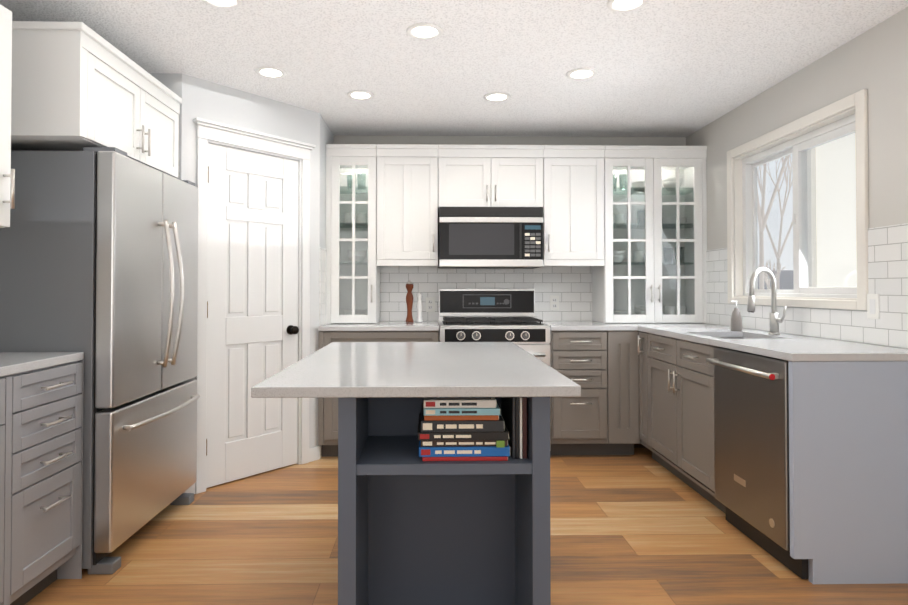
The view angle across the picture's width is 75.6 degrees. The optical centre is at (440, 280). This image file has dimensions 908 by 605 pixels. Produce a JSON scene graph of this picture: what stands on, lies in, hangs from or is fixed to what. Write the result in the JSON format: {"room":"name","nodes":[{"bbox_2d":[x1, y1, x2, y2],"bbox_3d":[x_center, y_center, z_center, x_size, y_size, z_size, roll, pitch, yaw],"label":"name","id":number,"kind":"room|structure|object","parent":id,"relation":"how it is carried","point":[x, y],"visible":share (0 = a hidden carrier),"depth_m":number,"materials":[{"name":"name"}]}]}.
{"room":"kitchen","nodes":[
{"label":"kitchen","id":0,"kind":"room"},
{"bbox_2d":[149,73,333,463],"bbox_3d":[-1.505,0.034,3.958,1.335,2.390,1.327,0,-1,-1],"label":"wall","id":1,"kind":"structure","parent":0,"point":[209,100],"depth_m":3.76,"materials":[{"name":"white paint"}]},
{"bbox_2d":[206,143,298,487],"bbox_3d":[-1.164,0.206,3.676,0.473,2.022,0.527,0,-1,-1],"label":"pantry door","id":2,"kind":"structure","parent":1,"relation":"in","point":[252,322],"depth_m":3.64,"materials":[{"name":"white paint"}]},
{"bbox_2d":[184,117,321,493],"bbox_3d":[-1.158,0.151,3.703,0.145,2.148,1.020,-1,-1,40],"label":"door frame","id":3,"kind":"structure","parent":1,"relation":"attached to","point":[209,131],"depth_m":3.57,"materials":[{"name":"white paint"}]},
{"bbox_2d":[319,248,326,325],"bbox_3d":[-0.838,0.046,4.165,0.008,0.539,0.237,0,-1,-1],"label":"wall tile","id":4,"kind":"structure","parent":1,"relation":"attached to","point":[322,281],"depth_m":4.12,"materials":[{"name":"white tile"}]},
{"bbox_2d":[0,0,907,136],"bbox_3d":[-0.033,-1.232,1.038,4.400,0.060,7.500,0,-1,-1],"label":"ceiling","id":5,"kind":"structure","parent":0,"point":[674,68],"depth_m":3.03,"materials":[{"name":"paint"}]},
{"bbox_2d":[202,0,241,8],"bbox_3d":[-0.921,-1.178,2.449,0.172,0.009,0.172,0,-1,-1],"label":"recessed light","id":6,"kind":"object","parent":5,"relation":"in","point":[227,4],"visible":1,"depth_m":2.49,"materials":[{"name":"white plastic"}]},
{"bbox_2d":[255,66,286,78],"bbox_3d":[-0.954,-1.166,3.290,0.172,0.009,0.172,0,-1,-1],"label":"recessed light","id":7,"kind":"object","parent":5,"relation":"in","point":[270,72],"visible":1,"depth_m":3.28,"materials":[{"name":"white plastic"}]},
{"bbox_2d":[347,90,373,99],"bbox_3d":[-0.502,-1.160,3.676,0.172,0.009,0.172,0,-1,-1],"label":"recessed light","id":8,"kind":"object","parent":5,"relation":"in","point":[360,95],"visible":1,"depth_m":3.67,"materials":[{"name":"white plastic"}]},
{"bbox_2d":[406,23,442,39],"bbox_3d":[-0.076,-1.173,2.765,0.172,0.009,0.172,0,-1,-1],"label":"recessed light","id":9,"kind":"object","parent":5,"relation":"in","point":[424,31],"visible":1,"depth_m":2.76,"materials":[{"name":"white plastic"}]},
{"bbox_2d":[484,92,510,101],"bbox_3d":[0.357,-1.160,3.711,0.172,0.009,0.172,0,-1,-1],"label":"recessed light","id":10,"kind":"object","parent":5,"relation":"in","point":[496,96],"visible":0.98,"depth_m":3.69,"materials":[{"name":"white plastic"}]},
{"bbox_2d":[566,68,596,79],"bbox_3d":[0.798,-1.165,3.311,0.172,0.009,0.172,0,-1,-1],"label":"recessed light","id":11,"kind":"object","parent":5,"relation":"in","point":[581,73],"visible":1,"depth_m":3.30,"materials":[{"name":"white plastic"}]},
{"bbox_2d":[607,0,648,12],"bbox_3d":[0.793,-1.177,2.484,0.172,0.009,0.172,0,-1,-1],"label":"recessed light","id":12,"kind":"object","parent":5,"relation":"in","point":[621,6],"visible":1,"depth_m":2.50,"materials":[{"name":"white plastic"}]},
{"bbox_2d":[25,443,907,604],"bbox_3d":[-0.033,1.218,1.004,4.400,0.060,7.500,0,-1,-1],"label":"floor","id":13,"kind":"structure","parent":0,"point":[641,526],"depth_m":2.61,"materials":[{"name":"brown wood"}]},
{"bbox_2d":[0,360,83,604],"bbox_3d":[-1.762,0.755,1.608,0.720,0.882,1.524,0,-1,-1],"label":"base cabinet","id":14,"kind":"object","parent":13,"relation":"on","point":[41,458],"visible":1,"depth_m":2.13,"materials":[{"name":"grey paint"}]},
{"bbox_2d":[0,352,83,376],"bbox_3d":[-1.780,0.297,1.615,0.684,0.032,1.526,0,-1,-1],"label":"countertop","id":15,"kind":"structure","parent":14,"relation":"on","point":[11,363],"depth_m":2.17,"materials":[{"name":"stone"}]},
{"bbox_2d":[0,147,199,573],"bbox_3d":[-1.692,0.334,2.823,0.855,1.758,0.878,0,-1,-1],"label":"refrigerator","id":16,"kind":"object","parent":13,"relation":"on","point":[99,257],"visible":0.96,"depth_m":2.41,"materials":[{"name":"grey metal"}]},
{"bbox_2d":[318,331,438,456],"bbox_3d":[-0.431,0.792,4.299,0.822,0.882,0.662,0,-1,-1],"label":"base cabinet","id":17,"kind":"object","parent":13,"relation":"on","point":[328,424],"visible":0.23,"depth_m":4.01,"materials":[{"name":"grey paint"}]},
{"bbox_2d":[318,321,438,330],"bbox_3d":[-0.430,0.335,4.314,0.824,0.032,0.630,0,-1,-1],"label":"countertop","id":18,"kind":"structure","parent":17,"relation":"on","point":[405,326],"depth_m":4.01,"materials":[{"name":"stone"}]},
{"bbox_2d":[326,144,379,323],"bbox_3d":[-0.660,-0.339,4.450,0.368,1.316,0.382,0,-1,-1],"label":"cabinet","id":19,"kind":"object","parent":18,"relation":"on","point":[353,286],"visible":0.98,"depth_m":4.30,"materials":[{"name":"white paint"}]},
{"bbox_2d":[342,310,367,314],"bbox_3d":[-0.653,0.258,4.476,0.194,0.062,0.194,0,-1,-10],"label":"plate","id":20,"kind":"object","parent":19,"relation":"in","point":[349,313],"depth_m":4.41,"materials":[{"name":"white ceramic"}]},
{"bbox_2d":[345,213,366,224],"bbox_3d":[-0.654,-0.470,4.496,0.167,0.090,0.076,0,-1,-13],"label":"plate","id":21,"kind":"object","parent":19,"relation":"in","point":[349,219],"depth_m":4.47,"materials":[{"name":"white ceramic"}]},
{"bbox_2d":[347,173,365,189],"bbox_3d":[-0.645,-0.755,4.480,0.151,0.120,0.071,0,-1,14],"label":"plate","id":22,"kind":"object","parent":19,"relation":"in","point":[364,179],"depth_m":4.46,"materials":[{"name":"white ceramic"}]},
{"bbox_2d":[347,250,366,262],"bbox_3d":[-0.641,-0.181,4.482,0.148,0.093,0.148,0,-1,-10],"label":"bowl","id":23,"kind":"object","parent":19,"relation":"in","point":[357,252],"depth_m":4.43,"materials":[{"name":"white ceramic"}]},
{"bbox_2d":[406,280,413,321],"bbox_3d":[-0.238,0.158,4.476,0.062,0.324,0.062,0,-1,-1],"label":"pepper mill","id":24,"kind":"object","parent":18,"relation":"on","point":[409,296],"visible":1,"depth_m":4.46,"materials":[{"name":"brown wood"}]},
{"bbox_2d":[416,292,422,321],"bbox_3d":[-0.163,0.203,4.497,0.054,0.234,0.054,0,-1,-1],"label":"salt mill","id":25,"kind":"object","parent":18,"relation":"on","point":[419,307],"visible":1,"depth_m":4.48,"materials":[{"name":"white ceramic"}]},
{"bbox_2d":[338,397,550,604],"bbox_3d":[0.026,0.763,2.183,0.628,0.882,1.218,0,-1,-1],"label":"kitchen island","id":26,"kind":"object","parent":13,"relation":"on","point":[414,528],"visible":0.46,"depth_m":1.89,"materials":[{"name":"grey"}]},
{"bbox_2d":[251,342,580,397],"bbox_3d":[-0.075,0.303,2.187,0.871,0.029,1.288,0,-1,-1],"label":"island countertop","id":27,"kind":"structure","parent":26,"relation":"on","point":[413,369],"depth_m":1.78,"materials":[{"name":"stone"}]},
{"bbox_2d":[418,397,526,460],"bbox_3d":[0.086,0.411,1.736,0.305,0.175,0.270,0,-1,-1],"label":"books","id":28,"kind":"object","parent":26,"relation":"in","point":[466,429],"visible":0.85,"depth_m":1.61,"materials":[{"name":"multicoloured paper"}]},
{"bbox_2d":[438,289,550,449],"bbox_3d":[0.367,0.647,4.279,0.760,1.172,0.720,0,-1,-1],"label":"range","id":29,"kind":"object","parent":13,"relation":"on","point":[486,315],"visible":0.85,"depth_m":4.31,"materials":[{"name":"silver metal"}]},
{"bbox_2d":[549,331,640,454],"bbox_3d":[1.364,0.793,4.335,1.224,0.882,0.662,0,-1,-1],"label":"base cabinet","id":30,"kind":"object","parent":13,"relation":"on","point":[599,415],"visible":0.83,"depth_m":4.04,"materials":[{"name":"grey paint"}]},
{"bbox_2d":[541,321,640,330],"bbox_3d":[1.050,0.335,4.344,0.600,0.032,0.630,0,-1,-1],"label":"countertop","id":31,"kind":"structure","parent":30,"relation":"on","point":[554,325],"depth_m":4.03,"materials":[{"name":"stone"}]},
{"bbox_2d":[592,145,706,322],"bbox_3d":[1.593,-0.338,4.495,0.762,1.316,0.382,0,-1,-1],"label":"cabinet","id":32,"kind":"object","parent":31,"relation":"on","point":[654,284],"visible":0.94,"depth_m":4.35,"materials":[{"name":"white paint"}]},
{"bbox_2d":[613,213,624,225],"bbox_3d":[1.350,-0.469,4.537,0.167,0.090,0.075,0,-1,-13],"label":"plate","id":33,"kind":"object","parent":32,"relation":"in","point":[614,215],"depth_m":4.51,"materials":[{"name":"white ceramic"}]},
{"bbox_2d":[613,250,625,262],"bbox_3d":[1.353,-0.180,4.523,0.134,0.093,0.134,-1,-1,44],"label":"bowl","id":34,"kind":"object","parent":32,"relation":"in","point":[618,252],"depth_m":4.46,"materials":[{"name":"white ceramic"}]},
{"bbox_2d":[613,174,626,189],"bbox_3d":[1.370,-0.755,4.521,0.150,0.120,0.066,0,-1,14],"label":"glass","id":35,"kind":"object","parent":32,"relation":"in","point":[620,176],"depth_m":4.50,"materials":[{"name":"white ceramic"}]},
{"bbox_2d":[613,310,627,314],"bbox_3d":[1.368,0.263,4.517,0.175,0.053,0.175,-1,-1,44],"label":"plate","id":36,"kind":"object","parent":32,"relation":"in","point":[615,312],"depth_m":4.44,"materials":[{"name":"white ceramic"}]},
{"bbox_2d":[631,181,644,191],"bbox_3d":[1.582,-0.725,4.535,0.175,0.062,0.175,-1,-1,44],"label":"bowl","id":37,"kind":"object","parent":32,"relation":"in","point":[642,183],"depth_m":4.48,"materials":[{"name":"white ceramic"}]},
{"bbox_2d":[634,251,644,262],"bbox_3d":[1.581,-0.179,4.537,0.167,0.090,0.075,0,-1,-13],"label":"plate","id":38,"kind":"object","parent":32,"relation":"in","point":[638,255],"depth_m":4.50,"materials":[{"name":"white ceramic"}]},
{"bbox_2d":[634,305,644,314],"bbox_3d":[1.573,0.243,4.521,0.134,0.093,0.134,-1,-1,44],"label":"bowl","id":39,"kind":"object","parent":32,"relation":"in","point":[637,312],"depth_m":4.48,"materials":[{"name":"white ceramic"}]},
{"bbox_2d":[637,209,644,225],"bbox_3d":[1.594,-0.485,4.522,0.150,0.120,0.066,0,-1,14],"label":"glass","id":40,"kind":"object","parent":32,"relation":"in","point":[643,219],"depth_m":4.51,"materials":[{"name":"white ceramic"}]},
{"bbox_2d":[662,177,682,190],"bbox_3d":[1.797,-0.741,4.539,0.134,0.093,0.134,-1,-1,44],"label":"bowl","id":41,"kind":"object","parent":32,"relation":"in","point":[670,182],"depth_m":4.49,"materials":[{"name":"white ceramic"}]},
{"bbox_2d":[663,247,683,262],"bbox_3d":[1.802,-0.194,4.522,0.150,0.120,0.066,0,-1,14],"label":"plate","id":42,"kind":"object","parent":32,"relation":"in","point":[682,255],"depth_m":4.51,"materials":[{"name":"white ceramic"}]},
{"bbox_2d":[662,217,686,225],"bbox_3d":[1.801,-0.450,4.535,0.175,0.053,0.175,-1,-1,44],"label":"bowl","id":43,"kind":"object","parent":32,"relation":"in","point":[673,218],"depth_m":4.46,"materials":[{"name":"white ceramic"}]},
{"bbox_2d":[665,306,685,314],"bbox_3d":[1.820,0.245,4.536,0.167,0.090,0.075,0,-1,-13],"label":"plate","id":44,"kind":"object","parent":32,"relation":"in","point":[669,311],"depth_m":4.51,"materials":[{"name":"white ceramic"}]},
{"bbox_2d":[706,347,808,578],"bbox_3d":[1.655,0.769,2.665,0.640,0.873,0.604,0,-1,-1],"label":"dishwasher","id":45,"kind":"object","parent":13,"relation":"on","point":[751,430],"visible":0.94,"depth_m":2.59,"materials":[{"name":"silver metal"}]},
{"bbox_2d":[638,331,907,583],"bbox_3d":[1.675,0.777,3.198,0.650,0.882,1.733,0,-1,-1],"label":"base cabinet","id":46,"kind":"object","parent":13,"relation":"on","point":[848,458],"visible":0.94,"depth_m":2.33,"materials":[{"name":"grey paint"}]},
{"bbox_2d":[649,323,700,324],"bbox_3d":[1.605,0.335,4.355,0.330,0.032,0.630,0,-1,-1],"label":"countertop","id":47,"kind":"structure","parent":46,"relation":"on","point":[649,323],"depth_m":4.26,"materials":[{"name":"stone"}]},
{"bbox_2d":[637,323,907,360],"bbox_3d":[1.677,0.323,3.503,0.620,0.032,2.338,0,-1,-1],"label":"countertop","id":48,"kind":"structure","parent":46,"relation":"on","point":[789,347],"depth_m":2.75,"materials":[{"name":"stone"}]},
{"bbox_2d":[710,337,751,375],"bbox_3d":[1.632,0.437,3.254,0.384,0.200,0.494,0,-1,-1],"label":"sink","id":49,"kind":"object","parent":48,"relation":"in","point":[734,338],"visible":0.02,"depth_m":3.50,"materials":[{"name":"silver metal"}]},
{"bbox_2d":[730,301,741,330],"bbox_3d":[1.795,0.216,3.556,0.068,0.183,0.066,0,-1,-1],"label":"soap dispenser","id":50,"kind":"object","parent":48,"relation":"on","point":[736,321],"visible":1,"depth_m":3.53,"materials":[{"name":"grey"}]},
{"bbox_2d":[747,267,786,334],"bbox_3d":[1.791,0.115,3.246,0.228,0.375,0.122,0,-1,-1],"label":"faucet","id":51,"kind":"object","parent":48,"relation":"on","point":[775,320],"visible":1,"depth_m":3.25,"materials":[{"name":"silver metal"}]},
{"bbox_2d":[334,135,685,145],"bbox_3d":[-0.108,0.044,4.710,4.400,2.390,0.120,0,-1,-1],"label":"wall","id":52,"kind":"structure","parent":0,"point":[527,140],"depth_m":4.68,"materials":[{"name":"grey paint"}]},
{"bbox_2d":[377,144,437,265],"bbox_3d":[-0.249,-0.550,4.461,0.451,0.892,0.382,0,-1,-1],"label":"upper cabinet","id":53,"kind":"object","parent":52,"relation":"attached to","point":[407,204],"visible":1,"depth_m":4.31,"materials":[{"name":"white paint"}]},
{"bbox_2d":[380,266,591,320],"bbox_3d":[0.561,0.053,4.659,2.821,0.539,0.007,0,-1,-1],"label":"wall tile","id":54,"kind":"structure","parent":52,"relation":"attached to","point":[570,287],"depth_m":4.65,"materials":[{"name":"white tile"}]},
{"bbox_2d":[426,297,434,311],"bbox_3d":[-0.082,0.193,4.636,0.072,0.116,0.008,0,-1,-1],"label":"electrical outlet","id":55,"kind":"object","parent":54,"relation":"attached to","point":[430,304],"visible":1,"depth_m":4.63,"materials":[{"name":"white plastic"}]},
{"bbox_2d":[550,296,558,309],"bbox_3d":[0.906,0.180,4.656,0.072,0.116,0.008,0,-1,-1],"label":"electrical outlet","id":56,"kind":"object","parent":54,"relation":"attached to","point":[554,302],"visible":1,"depth_m":4.65,"materials":[{"name":"white plastic"}]},
{"bbox_2d":[438,145,543,212],"bbox_3d":[0.368,-0.766,4.477,0.779,0.460,0.382,0,-1,-1],"label":"upper cabinet","id":57,"kind":"object","parent":52,"relation":"attached to","point":[490,175],"visible":0.83,"depth_m":4.32,"materials":[{"name":"white paint"}]},
{"bbox_2d":[438,207,542,268],"bbox_3d":[0.364,-0.315,4.452,0.756,0.436,0.402,0,-1,-1],"label":"microwave","id":58,"kind":"object","parent":57,"relation":"attached to","point":[490,237],"visible":1,"depth_m":4.25,"materials":[{"name":"silver"}]},
{"bbox_2d":[543,145,604,265],"bbox_3d":[0.985,-0.550,4.486,0.451,0.892,0.382,0,-1,-1],"label":"upper cabinet","id":59,"kind":"object","parent":52,"relation":"attached to","point":[573,205],"visible":0.98,"depth_m":4.33,"materials":[{"name":"white paint"}]},
{"bbox_2d":[686,7,907,348],"bbox_3d":[2.116,-0.007,1.065,0.140,2.390,7.260,0,-1,-1],"label":"wall","id":60,"kind":"structure","parent":0,"point":[873,61],"depth_m":2.84,"materials":[{"name":"grey paint"}]},
{"bbox_2d":[727,89,868,310],"bbox_3d":[2.055,-0.372,3.387,0.150,1.045,1.273,0,-1,-1],"label":"sliding window","id":61,"kind":"structure","parent":60,"relation":"in","point":[742,235],"depth_m":3.36,"materials":[{"name":"white paint"}]},
{"bbox_2d":[706,223,907,347],"bbox_3d":[1.993,0.036,3.483,0.007,0.539,2.401,0,-1,-1],"label":"wall tile","id":62,"kind":"structure","parent":60,"relation":"attached to","point":[888,264],"depth_m":2.79,"materials":[{"name":"white tile"}]},
{"bbox_2d":[867,294,879,318],"bbox_3d":[2.001,0.121,2.708,0.008,0.116,0.072,0,-1,-1],"label":"electrical outlet","id":63,"kind":"object","parent":62,"relation":"attached to","point":[873,306],"visible":1,"depth_m":2.70,"materials":[{"name":"white plastic"}]},
{"bbox_3d":[-2.173,-0.008,0.978,0.120,2.390,7.260,0,-1,-1],"label":"wall","id":64,"kind":"structure","parent":0,"visible":0},
{"bbox_2d":[0,4,14,227],"bbox_3d":[-1.754,-0.543,1.506,0.732,0.725,0.884,0,-1,-1],"label":"upper cabinet","id":65,"kind":"object","parent":64,"relation":"attached to","point":[7,176],"visible":1,"depth_m":1.93,"materials":[{"name":"white paint"}]},
{"bbox_2d":[11,21,181,177],"bbox_3d":[-1.780,-0.794,2.781,0.732,0.451,0.943,0,-1,-1],"label":"upper cabinet","id":66,"kind":"object","parent":64,"relation":"attached to","point":[77,86],"visible":0.9,"depth_m":2.41,"materials":[{"name":"white paint"}]},
{"label":"outside","id":67,"kind":"structure","parent":0,"visible":0},
{"bbox_2d":[757,133,856,289],"bbox_3d":[19.700,-17.567,18.689,80.000,42.000,56.100,0,-1,-1],"label":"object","id":68,"kind":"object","parent":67,"point":[829,158],"depth_m":9.14,"materials":[{"name":"white"}]}
]}

